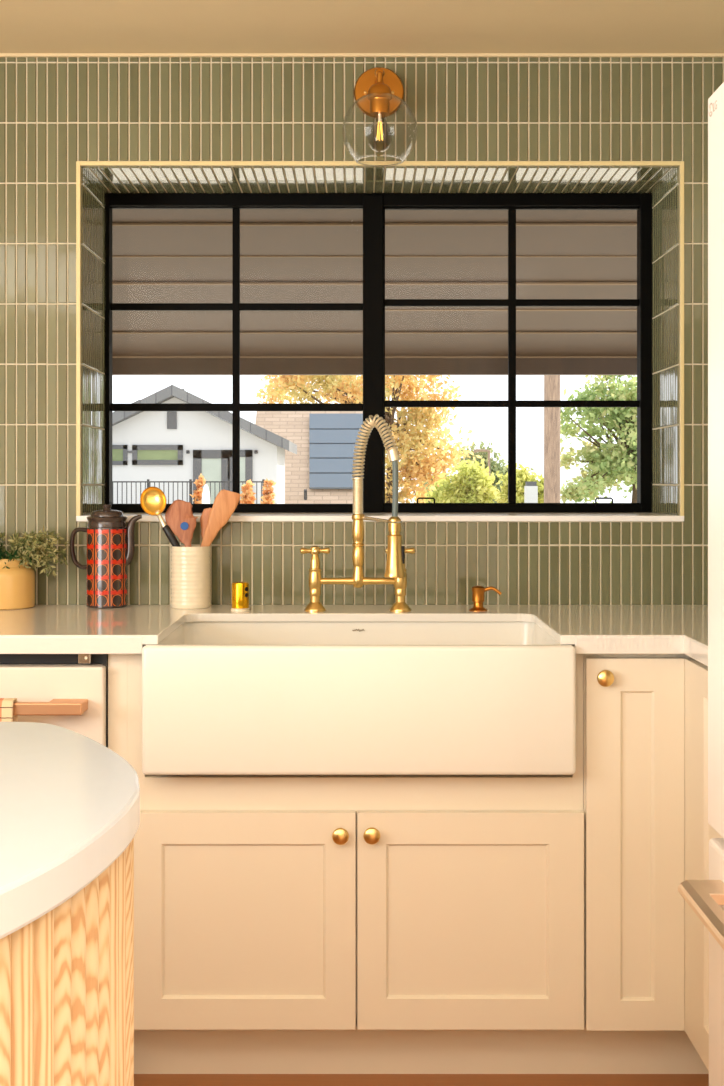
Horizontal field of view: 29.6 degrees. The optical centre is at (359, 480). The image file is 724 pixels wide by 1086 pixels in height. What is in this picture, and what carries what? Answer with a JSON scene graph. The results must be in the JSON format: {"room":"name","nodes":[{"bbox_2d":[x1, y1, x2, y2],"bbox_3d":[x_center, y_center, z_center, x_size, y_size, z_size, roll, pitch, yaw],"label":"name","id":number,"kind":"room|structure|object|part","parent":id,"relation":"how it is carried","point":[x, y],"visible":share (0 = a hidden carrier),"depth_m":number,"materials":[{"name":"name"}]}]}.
{"room":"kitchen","nodes":[
{"label":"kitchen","id":0,"kind":"room"},
{"bbox_2d":[0,57,723,604],"bbox_3d":[-0.650,0.086,3.538,3.900,2.268,0.364,0,0,0],"label":"wall","id":1,"kind":"structure","parent":0,"point":[56,113],"depth_m":3.36,"materials":[{"name":"tile"}]},
{"bbox_2d":[0,53,723,57],"bbox_3d":[-0.650,-1.042,3.354,3.900,0.009,0.012,0,0,0],"label":"trim","id":2,"kind":"structure","parent":1,"relation":"attached to","point":[5,55],"depth_m":3.35,"materials":[{"name":"paint"}]},
{"bbox_2d":[105,193,651,512],"bbox_3d":[0.050,-0.342,3.693,1.469,0.862,0.058,0,0,0],"label":"window","id":3,"kind":"structure","parent":1,"relation":"in","point":[374,205],"depth_m":3.67,"materials":[{"name":"black metal"}]},
{"bbox_3d":[-0.334,-0.335,3.699,0.700,0.816,0.022,0,0,0],"label":"sash","id":4,"kind":"part","parent":3,"relation":"part of","materials":[{"name":"black metal"}]},
{"bbox_3d":[0.177,0.054,3.666,0.050,0.020,0.004,0,0,0],"label":"latch pull","id":5,"kind":"part","parent":3,"relation":"part of","materials":[{"name":"metal"}]},
{"bbox_3d":[0.412,-0.337,3.699,0.705,0.808,0.022,0,0,0],"label":"sash","id":6,"kind":"part","parent":3,"relation":"part of","materials":[{"name":"black metal"}]},
{"bbox_3d":[0.653,0.054,3.666,0.049,0.020,0.004,0,0,0],"label":"latch pull","id":7,"kind":"part","parent":3,"relation":"part of","materials":[{"name":"black metal"}]},
{"bbox_2d":[76,161,683,515],"bbox_3d":[0.050,-0.342,3.359,1.489,0.882,0.010,0,0,0],"label":"trim","id":8,"kind":"structure","parent":1,"relation":"attached to","point":[79,164],"depth_m":3.35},
{"bbox_2d":[76,513,683,520],"bbox_3d":[0.050,0.092,3.514,1.489,0.014,0.321,0,0,0],"label":"trim","id":9,"kind":"structure","parent":1,"relation":"attached to","point":[235,516],"depth_m":3.35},
{"bbox_2d":[342,67,417,166],"bbox_3d":[0.047,-0.883,3.255,0.179,0.255,0.204,0,0,0],"label":"wall light","id":10,"kind":"object","parent":1,"relation":"attached to","point":[378,91],"visible":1,"depth_m":3.34,"materials":[{"name":"gold metal"}]},
{"bbox_3d":[0.047,-0.825,3.242,0.059,0.092,0.059,0,0,0],"label":"bulb","id":11,"kind":"part","parent":10,"relation":"part of","materials":[{"name":"clear glass"}]},
{"bbox_2d":[368,82,391,116],"bbox_3d":[0.047,-0.905,3.242,0.058,0.073,0.058,0,0,0],"label":"socket","id":12,"kind":"object","parent":10,"relation":"attached to","point":[379,94],"depth_m":3.22,"materials":[{"name":"gold metal"}]},
{"bbox_3d":[0.046,-0.944,3.288,0.024,0.074,0.108,0,0,0],"label":"arm","id":13,"kind":"part","parent":10,"relation":"part of","materials":[{"name":"gold metal"}]},
{"bbox_2d":[0,0,723,52],"bbox_3d":[-0.650,-1.108,0.340,4.300,0.120,6.760,0,0,0],"label":"ceiling","id":14,"kind":"structure","parent":0,"point":[26,26],"depth_m":3.16,"materials":[{"name":"paint"}]},
{"bbox_2d":[134,1074,708,1085],"bbox_3d":[-0.650,1.280,0.340,4.300,0.120,6.760,0,0,0],"label":"floor","id":15,"kind":"structure","parent":0,"point":[139,1079],"depth_m":2.79,"materials":[{"name":"brown wood"}]},
{"bbox_2d":[0,654,107,747],"bbox_3d":[-0.812,0.781,2.987,0.614,0.878,0.685,0,0,0],"label":"dishwasher","id":16,"kind":"object","parent":15,"relation":"on","point":[68,691],"visible":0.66,"depth_m":2.71,"materials":[{"name":"white metal"}]},
{"bbox_2d":[0,698,17,721],"bbox_3d":[-0.734,0.577,2.654,0.134,0.312,0.041,0,0,0],"label":"dish towel","id":17,"kind":"object","parent":16,"relation":"hanging from","point":[6,704],"visible":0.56,"depth_m":2.64,"materials":[{"name":"beige fabric"}]},
{"bbox_3d":[-0.805,0.441,2.678,0.535,0.023,0.065,0,0,0],"label":"handle","id":18,"kind":"part","parent":16,"relation":"part of","materials":[{"name":"brown wood"}]},
{"bbox_2d":[102,654,107,747],"bbox_3d":[-0.812,0.781,3.033,0.614,0.877,0.595,0,0,0],"label":"tub","id":19,"kind":"object","parent":16,"relation":"in","point":[104,656],"depth_m":2.73,"materials":[{"name":"metal"}]},
{"bbox_2d":[0,838,133,1085],"bbox_3d":[-0.981,0.781,1.302,1.519,0.878,0.847,0,0,0],"label":"kitchen island","id":20,"kind":"object","parent":15,"relation":"on","point":[67,975],"visible":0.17,"depth_m":1.15,"materials":[{"name":"brown wood"}]},
{"bbox_2d":[0,722,139,938],"bbox_3d":[-0.983,0.322,1.302,1.535,0.038,0.859,0,0,0],"label":"island countertop","id":21,"kind":"structure","parent":20,"relation":"on","point":[70,804],"depth_m":1.25,"materials":[{"name":"stone"}]},
{"bbox_2d":[108,645,583,1029],"bbox_3d":[-0.029,0.718,3.016,0.951,0.754,0.647,0,0,0],"label":"base cabinet","id":22,"kind":"object","parent":15,"relation":"on","point":[262,902],"visible":0.88,"depth_m":2.73,"materials":[{"name":"beige wood"}]},
{"bbox_3d":[-0.231,0.875,2.730,0.445,0.431,0.020,0,0,0],"label":"door","id":23,"kind":"part","parent":22,"relation":"part of","materials":[{"name":"beige wood"}]},
{"bbox_3d":[-0.038,0.701,2.706,0.034,0.034,0.027,0,0,0],"label":"knob","id":24,"kind":"part","parent":22,"relation":"part of","materials":[{"name":"gold metal"}]},
{"bbox_2d":[0,605,707,665],"bbox_3d":[-0.226,0.322,2.687,3.048,0.038,1.344,0,0,0],"label":"countertop","id":25,"kind":"structure","parent":22,"relation":"on","point":[38,629],"depth_m":2.98,"materials":[{"name":"white stone"}]},
{"bbox_2d":[0,526,68,609],"bbox_3d":[-0.844,0.203,3.263,0.282,0.200,0.188,0,0,0],"label":"potted plant","id":26,"kind":"object","parent":25,"relation":"on","point":[17,578],"visible":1,"depth_m":3.23,"materials":[{"name":"green plant"}]},
{"bbox_3d":[-0.854,0.243,3.285,0.145,0.119,0.145,0,0,0],"label":"pot","id":27,"kind":"part","parent":26,"relation":"part of","materials":[{"name":"yellow ceramic"}]},
{"bbox_2d":[70,504,141,607],"bbox_3d":[-0.612,0.179,3.303,0.154,0.247,0.098,0,0,29],"label":"coffee pot","id":28,"kind":"object","parent":25,"relation":"on","point":[110,543],"visible":1,"depth_m":3.26,"materials":[{"name":"ceramic"}]},
{"bbox_3d":[-0.676,0.162,3.302,0.047,0.102,0.017,0,0,0],"label":"handle","id":29,"kind":"part","parent":28,"relation":"part of","materials":[{"name":"brown ceramic"}]},
{"bbox_3d":[-0.610,0.071,3.302,0.078,0.029,0.078,0,0,0],"label":"lid","id":30,"kind":"part","parent":28,"relation":"part of","materials":[{"name":"brown ceramic"}]},
{"bbox_3d":[-0.554,0.145,3.302,0.057,0.129,0.021,0,0,0],"label":"spout","id":31,"kind":"part","parent":28,"relation":"part of","materials":[{"name":"brown ceramic"}]},
{"bbox_2d":[171,545,210,608],"bbox_3d":[-0.405,0.229,3.282,0.096,0.147,0.096,0,0,0],"label":"utensil crock","id":32,"kind":"object","parent":25,"relation":"on","point":[190,566],"visible":0.99,"depth_m":3.24,"materials":[{"name":"beige ceramic"}]},
{"bbox_2d":[140,487,180,546],"bbox_3d":[-0.463,0.153,3.273,0.123,0.279,0.030,0,0,0],"label":"serving spoon","id":33,"kind":"object","parent":32,"relation":"in","point":[152,499],"visible":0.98,"depth_m":3.28,"materials":[{"name":"gold metal"}]},
{"bbox_2d":[140,487,165,515],"bbox_3d":[-0.493,0.048,3.273,0.064,0.069,0.030,0,0,0],"label":"bowl","id":34,"kind":"object","parent":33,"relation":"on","point":[152,500],"depth_m":3.28,"materials":[{"name":"gold metal"}]},
{"bbox_2d":[165,499,197,546],"bbox_3d":[-0.427,0.168,3.275,0.078,0.248,0.021,0,0,0],"label":"wooden spatula","id":35,"kind":"object","parent":32,"relation":"in","point":[179,517],"visible":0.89,"depth_m":3.28,"materials":[{"name":"brown wood"}]},
{"bbox_2d":[200,508,211,540],"bbox_3d":[-0.375,0.178,3.302,0.066,0.228,0.012,0,0,6],"label":"wooden spoon","id":36,"kind":"object","parent":32,"relation":"in","point":[204,517],"visible":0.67,"depth_m":3.30,"materials":[{"name":"brown wood"}]},
{"bbox_2d":[200,489,239,546],"bbox_3d":[-0.355,0.157,3.288,0.138,0.273,0.014,0,0,6],"label":"wooden turner","id":37,"kind":"object","parent":32,"relation":"in","point":[225,503],"visible":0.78,"depth_m":3.28,"materials":[{"name":"brown wood"}]},
{"bbox_2d":[231,581,249,610],"bbox_3d":[-0.281,0.270,3.213,0.045,0.067,0.045,0,0,0],"label":"air gap","id":38,"kind":"object","parent":25,"relation":"on","point":[240,590],"visible":1,"depth_m":3.19,"materials":[{"name":"gold metal"}]},
{"bbox_2d":[300,414,415,611],"bbox_3d":[-0.005,0.074,3.173,0.270,0.457,0.115,0,0,0],"label":"bridge faucet","id":39,"kind":"object","parent":25,"relation":"on","point":[395,571],"visible":1,"depth_m":3.18,"materials":[{"name":"gold metal"}]},
{"bbox_3d":[-0.105,0.162,3.195,0.056,0.021,0.056,0,0,38],"label":"cross handle","id":40,"kind":"part","parent":39,"relation":"part of","materials":[{"name":"gold metal"}]},
{"bbox_3d":[0.047,0.088,3.156,0.108,0.016,0.036,0,0,27],"label":"holder arm","id":41,"kind":"part","parent":39,"relation":"part of","materials":[{"name":"gold metal"}]},
{"bbox_3d":[0.094,0.162,3.195,0.056,0.021,0.056,0,0,38],"label":"cross handle","id":42,"kind":"part","parent":39,"relation":"part of","materials":[{"name":"gold metal"}]},
{"bbox_2d":[142,622,575,774],"bbox_3d":[-0.002,0.448,2.920,0.849,0.253,0.500,0,0,0],"label":"farmhouse sink","id":43,"kind":"object","parent":25,"relation":"in","point":[219,698],"visible":0.98,"depth_m":2.67,"materials":[{"name":"white ceramic"}]},
{"bbox_2d":[469,586,501,610],"bbox_3d":[0.293,0.274,3.205,0.076,0.058,0.043,0,0,0],"label":"soap dispenser","id":44,"kind":"object","parent":25,"relation":"on","point":[477,591],"visible":1,"depth_m":3.19,"materials":[{"name":"gold metal"}]},
{"bbox_3d":[0.023,0.700,2.706,0.034,0.034,0.027,0,0,0],"label":"knob","id":45,"kind":"part","parent":22,"relation":"part of","materials":[{"name":"gold metal"}]},
{"bbox_3d":[0.220,0.875,2.730,0.450,0.431,0.020,0,0,0],"label":"door","id":46,"kind":"part","parent":22,"relation":"part of","materials":[{"name":"beige wood"}]},
{"bbox_2d":[134,1028,708,1073],"bbox_3d":[0.120,1.158,2.425,1.240,0.124,0.810,0,0,0],"label":"toe kick","id":47,"kind":"structure","parent":15,"relation":"on","point":[356,1051],"depth_m":2.82,"materials":[{"name":"beige wood"}]},
{"bbox_2d":[583,654,690,1030],"bbox_3d":[0.555,0.718,3.016,0.214,0.754,0.647,0,0,0],"label":"base cabinet","id":48,"kind":"object","parent":15,"relation":"on","point":[633,704],"visible":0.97,"depth_m":2.72,"materials":[{"name":"beige wood"}]},
{"bbox_3d":[0.484,0.389,2.706,0.034,0.034,0.027,0,0,0],"label":"knob","id":49,"kind":"part","parent":48,"relation":"part of","materials":[{"name":"gold metal"}]},
{"bbox_2d":[678,82,723,1085],"bbox_3d":[0.864,0.331,1.545,0.833,1.779,0.910,0,0,0],"label":"refrigerator","id":50,"kind":"object","parent":15,"relation":"on","point":[705,898],"visible":1,"depth_m":1.94,"materials":[{"name":"metal"}]},
{"bbox_3d":[0.477,0.570,1.543,0.061,0.020,0.766,0,0,0],"label":"handle","id":51,"kind":"part","parent":50,"relation":"part of","materials":[{"name":"metal"}]},
{"bbox_3d":[0.542,-0.029,1.774,0.070,1.060,0.452,0,0,0],"label":"door","id":52,"kind":"part","parent":50,"relation":"part of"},
{"bbox_3d":[0.542,0.840,1.545,0.070,0.641,0.910,0,0,0],"label":"drawer","id":53,"kind":"part","parent":50,"relation":"part of","materials":[{"name":"beige wood"}]},
{"bbox_2d":[684,658,722,1070],"bbox_3d":[0.962,0.718,2.376,0.636,0.754,0.712,0,0,0],"label":"base cabinet","id":54,"kind":"object","parent":15,"relation":"on","point":[698,833],"visible":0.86,"depth_m":2.62,"materials":[{"name":"beige wood"}]},
{"label":"outside","id":55,"kind":"structure","parent":0,"visible":0},
{"bbox_3d":[0.000,1.570,39.570,120.000,0.100,71.580,0,0,0],"label":"ground","id":56,"kind":"structure","parent":55,"visible":0},
{"bbox_2d":[112,479,264,503],"bbox_3d":[-4.749,0.738,36.000,4.977,1.565,0.060,0,0,0],"label":"metal fence","id":57,"kind":"object","parent":56,"relation":"on","point":[148,481],"visible":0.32,"depth_m":35.98,"materials":[{"name":"metal"}]},
{"bbox_3d":[-4.743,0.703,36.000,4.966,1.395,0.040,0,0,0],"label":"rail","id":58,"kind":"part","parent":57,"relation":"part of","materials":[{"name":"grey metal"}]},
{"bbox_3d":[-4.454,0.738,36.000,0.060,1.565,0.060,0,0,0],"label":"post","id":59,"kind":"part","parent":57,"relation":"part of","materials":[{"name":"grey metal"}]},
{"bbox_2d":[189,474,205,503],"bbox_3d":[-3.869,0.663,33.008,0.476,1.721,0.441,0,0,38],"label":"shrub","id":60,"kind":"object","parent":56,"relation":"on","point":[200,482],"visible":0.75,"depth_m":32.96,"materials":[{"name":"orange plant"}]},
{"bbox_2d":[112,385,296,503],"bbox_3d":[-5.954,-0.769,46.175,7.418,4.578,5.450,0,0,0],"label":"house","id":61,"kind":"structure","parent":56,"relation":"on","point":[152,445],"depth_m":44.00,"materials":[{"name":"white paint"}]},
{"bbox_3d":[-7.893,-0.835,43.975,0.620,0.411,0.030,0,0,0],"label":"pane","id":62,"kind":"part","parent":61,"relation":"part of","materials":[{"name":"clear glass"}]},
{"bbox_3d":[-6.494,-0.835,43.975,1.330,0.353,0.030,0,0,0],"label":"pane","id":63,"kind":"part","parent":61,"relation":"part of","materials":[{"name":"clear glass"}]},
{"bbox_2d":[167,411,176,428],"bbox_3d":[-6.038,-1.951,43.980,0.302,0.562,0.080,0,0,0],"label":"vent","id":64,"kind":"object","parent":61,"relation":"attached to","point":[171,415],"depth_m":43.94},
{"bbox_3d":[-4.764,0.209,43.970,1.179,2.409,0.100,0,0,0],"label":"patio door","id":65,"kind":"part","parent":61,"relation":"part of","materials":[{"name":"glass"}]},
{"bbox_3d":[-4.764,0.209,43.975,0.687,1.917,0.030,0,0,0],"label":"pane","id":66,"kind":"part","parent":61,"relation":"part of","materials":[{"name":"clear glass"}]},
{"bbox_3d":[-3.846,0.209,43.970,0.787,2.409,0.100,0,0,0],"label":"patio door","id":67,"kind":"part","parent":61,"relation":"part of","materials":[{"name":"glass"}]},
{"bbox_3d":[-3.846,0.209,43.975,0.382,2.004,0.030,0,0,0],"label":"pane","id":68,"kind":"part","parent":61,"relation":"part of","materials":[{"name":"clear glass"}]},
{"bbox_2d":[202,484,209,503],"bbox_3d":[-3.485,0.794,31.000,0.190,1.452,0.190,0,0,0],"label":"marker","id":69,"kind":"object","parent":56,"relation":"on","point":[205,494],"visible":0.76,"depth_m":30.93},
{"bbox_2d":[240,479,255,503],"bbox_3d":[-2.714,0.740,32.968,0.480,1.567,0.554,0,0,0],"label":"shrub","id":70,"kind":"object","parent":56,"relation":"on","point":[247,497],"visible":0.75,"depth_m":32.92,"materials":[{"name":"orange plant"}]},
{"bbox_2d":[260,478,275,503],"bbox_3d":[-2.223,0.726,33.022,0.370,1.590,0.413,0,0,-15],"label":"shrub","id":71,"kind":"object","parent":56,"relation":"on","point":[268,494],"visible":0.88,"depth_m":32.95,"materials":[{"name":"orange plant"}]},
{"bbox_2d":[255,411,362,503],"bbox_3d":[-1.697,-0.789,55.500,4.927,4.619,11.000,0,0,0],"label":"building","id":72,"kind":"structure","parent":56,"relation":"on","point":[293,426],"depth_m":52.65,"materials":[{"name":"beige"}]},
{"bbox_2d":[309,414,362,488],"bbox_3d":[-0.669,-1.197,52.764,2.698,2.988,3.850,0,0,0],"label":"solar array","id":73,"kind":"object","parent":72,"relation":"on","point":[332,437],"visible":0.64,"depth_m":52.72,"materials":[{"name":"blue glass"}]},
{"bbox_3d":[-0.631,0.010,51.195,2.544,0.574,0.712,0,0,0],"label":"panel","id":74,"kind":"part","parent":73,"relation":"part of","materials":[{"name":"blue glass"}]},
{"bbox_3d":[-0.649,-1.134,52.683,2.617,0.587,0.729,0,0,0],"label":"panel","id":75,"kind":"part","parent":73,"relation":"part of","materials":[{"name":"blue glass"}]},
{"bbox_3d":[-0.659,-1.717,53.440,2.655,0.603,0.751,0,0,0],"label":"panel","id":76,"kind":"part","parent":73,"relation":"part of","materials":[{"name":"blue glass"}]},
{"bbox_3d":[-0.669,-2.348,54.261,2.698,0.685,0.856,0,0,0],"label":"panel","id":77,"kind":"part","parent":73,"relation":"part of","materials":[{"name":"blue glass"}]},
{"bbox_3d":[-0.640,-0.559,51.935,2.580,0.590,0.733,0,0,0],"label":"panel","id":78,"kind":"part","parent":73,"relation":"part of","materials":[{"name":"blue glass"}]},
{"bbox_2d":[256,375,480,502],"bbox_3d":[0.376,-3.105,70.525,11.593,10.664,8.978,0,0,0],"label":"tree","id":79,"kind":"object","parent":56,"relation":"on","point":[413,464],"visible":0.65,"depth_m":69.23,"materials":[{"name":"orange plant"}]},
{"bbox_2d":[424,459,505,502],"bbox_3d":[2.973,0.440,39.955,2.494,2.191,1.994,0,0,0],"label":"tree","id":80,"kind":"object","parent":56,"relation":"on","point":[473,483],"visible":0.8,"depth_m":39.64,"materials":[{"name":"green plant"}]},
{"bbox_2d":[474,449,489,475],"bbox_3d":[4.451,0.177,50.000,0.604,2.687,0.140,0,0,0],"label":"lamp post","id":81,"kind":"object","parent":56,"relation":"on","point":[475,450],"visible":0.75,"depth_m":49.97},
{"bbox_3d":[4.437,-1.093,50.000,0.575,0.148,0.140,0,0,0],"label":"lamp arm","id":82,"kind":"part","parent":81,"relation":"part of"},
{"bbox_3d":[4.708,0.203,50.000,0.083,2.633,0.083,0,0,-22],"label":"post","id":83,"kind":"part","parent":81,"relation":"part of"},
{"bbox_2d":[494,463,560,502],"bbox_3d":[6.974,0.364,58.022,2.989,2.317,2.110,0,0,0],"label":"tree","id":84,"kind":"object","parent":56,"relation":"on","point":[522,475],"visible":0.44,"depth_m":57.73,"materials":[{"name":"green plant"}]},
{"bbox_2d":[524,481,537,502],"bbox_3d":[5.242,0.768,42.000,0.368,1.505,0.360,0,0,0],"label":"chimney","id":85,"kind":"object","parent":56,"relation":"on","point":[530,488],"visible":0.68,"depth_m":41.82,"materials":[{"name":"white paint"}]},
{"bbox_2d":[544,375,559,502],"bbox_3d":[3.223,-2.380,23.000,0.280,7.800,0.280,0,0,0],"label":"utility pole","id":86,"kind":"object","parent":56,"relation":"on","point":[551,382],"visible":0.2,"depth_m":22.88,"materials":[{"name":"brown wood"}]},
{"bbox_2d":[560,375,636,502],"bbox_3d":[9.253,-1.407,46.007,5.930,5.871,4.707,0,0,0],"label":"tree","id":87,"kind":"object","parent":56,"relation":"on","point":[618,461],"visible":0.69,"depth_m":45.58,"materials":[{"name":"green plant"}]},
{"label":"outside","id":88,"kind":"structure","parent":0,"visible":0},
{"bbox_2d":[112,209,636,374],"bbox_3d":[0.000,-0.911,5.220,8.600,0.802,2.880,0,0,0],"label":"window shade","id":89,"kind":"structure","parent":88,"point":[159,255],"depth_m":5.66,"materials":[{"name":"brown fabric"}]},
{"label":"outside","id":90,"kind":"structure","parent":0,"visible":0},
{"bbox_2d":[410,441,535,502],"bbox_3d":[7.089,-0.156,83.979,8.280,4.852,4.621,0,0,0],"label":"tree","id":91,"kind":"object","parent":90,"point":[494,466],"visible":0.19,"depth_m":83.37,"materials":[{"name":"green plant"}]}
]}

